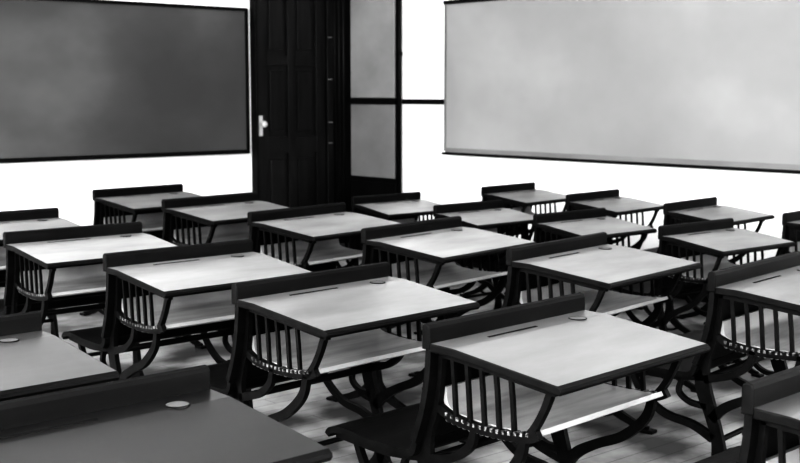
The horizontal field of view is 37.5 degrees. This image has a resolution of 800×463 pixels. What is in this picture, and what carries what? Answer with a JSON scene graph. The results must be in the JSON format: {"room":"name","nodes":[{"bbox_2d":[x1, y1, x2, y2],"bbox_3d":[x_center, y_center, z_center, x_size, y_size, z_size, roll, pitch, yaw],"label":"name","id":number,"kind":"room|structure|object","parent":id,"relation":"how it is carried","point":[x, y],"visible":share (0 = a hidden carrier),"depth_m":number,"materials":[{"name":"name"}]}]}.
{"room":"classroom","nodes":[
{"label":"classroom","id":0,"kind":"room"},
{"bbox_2d":[0,0,251,225],"bbox_3d":[-3.701,-1.271,7.679,8.860,3.500,0.150,-6,9,-41],"label":"wall","id":1,"kind":"structure","parent":0,"point":[67,186],"depth_m":9.02,"materials":[{"name":"white paint"}]},
{"bbox_2d":[0,0,249,162],"bbox_3d":[-3.114,-1.048,8.079,4.990,1.185,0.068,-6,9,-41],"label":"blackboard","id":2,"kind":"object","parent":1,"relation":"attached to","point":[80,79],"visible":1,"depth_m":8.96,"materials":[{"name":"stone"}]},
{"bbox_2d":[325,0,351,242],"bbox_3d":[-0.536,-1.574,10.307,0.305,3.498,0.078,-6,9,-41],"label":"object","id":3,"kind":"object","parent":1,"relation":"attached to","point":[337,12],"visible":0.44,"depth_m":10.33,"materials":[{"name":"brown wood"}]},
{"bbox_2d":[250,0,325,207],"bbox_3d":[-0.914,-1.085,9.985,0.740,2.600,0.141,-6,9,-41],"label":"door","id":4,"kind":"structure","parent":3,"relation":"attached to","point":[288,116],"depth_m":9.99,"materials":[{"name":"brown wood"}]},
{"bbox_2d":[0,257,795,462],"bbox_3d":[-0.073,0.988,3.813,8.860,0.100,11.100,-6,9,-41],"label":"floor","id":5,"kind":"structure","parent":0,"point":[673,442],"depth_m":5.21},
{"bbox_2d":[0,208,79,336],"bbox_3d":[-1.976,0.302,5.822,0.647,0.802,0.809,-6,9,-41],"label":"school desk","id":6,"kind":"object","parent":5,"relation":"on","point":[45,218],"visible":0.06,"depth_m":5.83,"materials":[{"name":"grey wood"}]},
{"bbox_2d":[0,311,119,401],"bbox_3d":[-1.192,0.635,2.943,0.660,0.802,0.826,-6,9,-42],"label":"school desk","id":7,"kind":"object","parent":5,"relation":"on","point":[33,361],"visible":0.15,"depth_m":2.85,"materials":[{"name":"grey wood"}]},
{"bbox_2d":[0,221,176,377],"bbox_3d":[-1.407,0.378,5.169,0.640,0.802,0.801,-6,9,-41],"label":"school desk","id":8,"kind":"object","parent":5,"relation":"on","point":[52,268],"visible":0.45,"depth_m":5.01,"materials":[{"name":"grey wood"}]},
{"bbox_2d":[79,184,200,315],"bbox_3d":[-1.623,0.119,7.406,0.826,0.802,0.660,6,9,42],"label":"school desk","id":9,"kind":"object","parent":5,"relation":"on","point":[142,204],"visible":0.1,"depth_m":7.23,"materials":[{"name":"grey wood"}]},
{"bbox_2d":[0,365,332,462],"bbox_3d":[-0.647,0.707,2.322,0.660,0.802,0.826,-6,9,-42],"label":"school desk","id":10,"kind":"object","parent":5,"relation":"on","point":[174,416],"visible":1,"depth_m":2.23,"materials":[{"name":"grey wood"}]},
{"bbox_2d":[61,239,310,407],"bbox_3d":[-0.823,0.453,4.514,0.647,0.802,0.809,-6,9,-42],"label":"school desk","id":11,"kind":"object","parent":5,"relation":"on","point":[154,295],"visible":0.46,"depth_m":4.34,"materials":[{"name":"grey wood"}]},
{"bbox_2d":[161,192,288,348],"bbox_3d":[-1.067,0.194,6.753,0.850,0.802,0.680,6,9,41],"label":"school desk","id":12,"kind":"object","parent":5,"relation":"on","point":[213,218],"visible":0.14,"depth_m":6.54,"materials":[{"name":"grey wood"}]},
{"bbox_2d":[227,202,399,379],"bbox_3d":[-0.510,0.273,6.075,0.867,0.802,0.693,5,9,39],"label":"school desk","id":13,"kind":"object","parent":5,"relation":"on","point":[309,238],"visible":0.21,"depth_m":5.88,"materials":[{"name":"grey wood"}]},
{"bbox_2d":[208,262,479,462],"bbox_3d":[-0.268,0.529,3.861,0.826,0.802,0.660,6,9,44],"label":"school desk","id":14,"kind":"object","parent":5,"relation":"on","point":[309,326],"visible":0.74,"depth_m":3.68,"materials":[{"name":"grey wood"}]},
{"bbox_2d":[336,192,440,267],"bbox_3d":[-0.077,0.147,7.336,0.541,0.762,0.677,-6,9,-40],"label":"school desk","id":15,"kind":"object","parent":5,"relation":"on","point":[409,206],"visible":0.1,"depth_m":7.19,"materials":[{"name":"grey wood"}]},
{"bbox_2d":[326,216,536,408],"bbox_3d":[0.069,0.355,5.364,0.867,0.802,0.693,5,9,39],"label":"school desk","id":16,"kind":"object","parent":5,"relation":"on","point":[424,252],"visible":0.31,"depth_m":5.19,"materials":[{"name":"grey wood"}]},
{"bbox_2d":[414,200,533,334],"bbox_3d":[0.399,0.212,6.772,0.541,0.762,0.677,-6,9,-41],"label":"school desk","id":17,"kind":"object","parent":5,"relation":"on","point":[491,215],"visible":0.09,"depth_m":6.68,"materials":[{"name":"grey wood"}]},
{"bbox_2d":[460,182,566,299],"bbox_3d":[0.751,0.057,8.116,0.727,0.762,0.581,6,9,42],"label":"school desk","id":18,"kind":"object","parent":5,"relation":"on","point":[521,197],"visible":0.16,"depth_m":7.99,"materials":[{"name":"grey wood"}]},
{"bbox_2d":[325,292,709,462],"bbox_3d":[0.302,0.602,3.228,0.826,0.802,0.660,6,9,44],"label":"school desk","id":19,"kind":"object","parent":5,"relation":"on","point":[516,376],"visible":1,"depth_m":3.04,"materials":[{"name":"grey wood"}]},
{"bbox_2d":[491,208,656,288],"bbox_3d":[0.907,0.270,6.277,0.554,0.762,0.694,-6,9,-40],"label":"school desk","id":20,"kind":"object","parent":5,"relation":"on","point":[552,226],"visible":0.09,"depth_m":6.11,"materials":[{"name":"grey wood"}]},
{"bbox_2d":[459,232,701,461],"bbox_3d":[0.638,0.431,4.710,0.867,0.802,0.693,6,9,40],"label":"school desk","id":21,"kind":"object","parent":5,"relation":"on","point":[590,266],"visible":0.45,"depth_m":4.51,"materials":[{"name":"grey wood"}]},
{"bbox_2d":[566,189,662,309],"bbox_3d":[1.232,0.126,7.517,0.727,0.762,0.581,6,9,42],"label":"school desk","id":22,"kind":"object","parent":5,"relation":"on","point":[614,204],"visible":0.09,"depth_m":7.36,"materials":[{"name":"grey wood"}]},
{"bbox_2d":[613,218,795,392],"bbox_3d":[1.440,0.332,5.737,0.568,0.762,0.710,-5,9,-39],"label":"school desk","id":23,"kind":"object","parent":5,"relation":"on","point":[709,243],"visible":0.45,"depth_m":5.59,"materials":[{"name":"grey wood"}]},
{"bbox_2d":[644,197,774,332],"bbox_3d":[1.705,0.195,6.925,0.743,0.762,0.594,6,9,42],"label":"school desk","id":24,"kind":"object","parent":5,"relation":"on","point":[703,209],"visible":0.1,"depth_m":6.76,"materials":[{"name":"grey wood"}]},
{"bbox_2d":[631,251,799,455],"bbox_3d":[1.242,0.499,4.114,0.859,0.802,0.686,6,9,41],"label":"school desk","id":25,"kind":"object","parent":5,"relation":"on","point":[753,311],"visible":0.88,"depth_m":3.91,"materials":[{"name":"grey wood"}]},
{"bbox_2d":[694,365,799,462],"bbox_3d":[0.937,0.673,2.612,0.660,0.802,0.826,-6,9,-43],"label":"school desk","id":26,"kind":"object","parent":5,"relation":"on","point":[770,404],"visible":1,"depth_m":2.38,"materials":[{"name":"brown wood"}]},
{"bbox_2d":[781,211,799,254],"bbox_3d":[2.202,0.259,6.367,0.743,0.762,0.594,6,9,43],"label":"school desk","id":27,"kind":"object","parent":5,"relation":"on","point":[790,221],"visible":0.11,"depth_m":6.14,"materials":[{"name":"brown wood"}]},
{"bbox_2d":[401,0,799,264],"bbox_3d":[3.189,-1.131,6.473,0.150,3.500,10.800,-6,9,-41],"label":"wall","id":28,"kind":"structure","parent":0,"point":[439,178],"depth_m":9.06,"materials":[{"name":"white paint"}]},
{"bbox_2d":[349,0,397,211],"bbox_3d":[-0.226,-1.555,10.146,0.060,3.498,0.605,-6,9,-41],"label":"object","id":29,"kind":"object","parent":28,"relation":"attached to","point":[373,101],"visible":0.84,"depth_m":10.16,"materials":[{"name":"grey wood"}]},
{"bbox_2d":[397,0,401,192],"bbox_3d":[-0.004,-1.528,9.900,0.048,3.500,0.048,-6,9,-41],"label":"pipe","id":30,"kind":"object","parent":28,"relation":"attached to","point":[399,53],"visible":0.5,"depth_m":9.92,"materials":[{"name":"black metal"}]},
{"bbox_2d":[402,99,443,103],"bbox_3d":[0.191,-1.073,9.754,0.030,0.040,0.495,-6,9,-41],"label":"trim","id":31,"kind":"structure","parent":28,"relation":"attached to","point":[404,101],"depth_m":9.73,"materials":[{"name":"black wood"}]},
{"bbox_2d":[459,253,706,302],"bbox_3d":[3.390,0.569,6.311,0.020,0.160,10.000,-6,9,-41],"label":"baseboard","id":32,"kind":"structure","parent":28,"relation":"attached to","point":[503,260],"depth_m":9.18,"materials":[{"name":"wood"}]},
{"bbox_2d":[441,0,799,173],"bbox_3d":[1.931,-1.032,7.743,0.073,1.230,4.780,-6,9,-41],"label":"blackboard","id":33,"kind":"object","parent":28,"relation":"attached to","point":[702,84],"visible":1,"depth_m":8.18,"materials":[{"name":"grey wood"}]}
]}

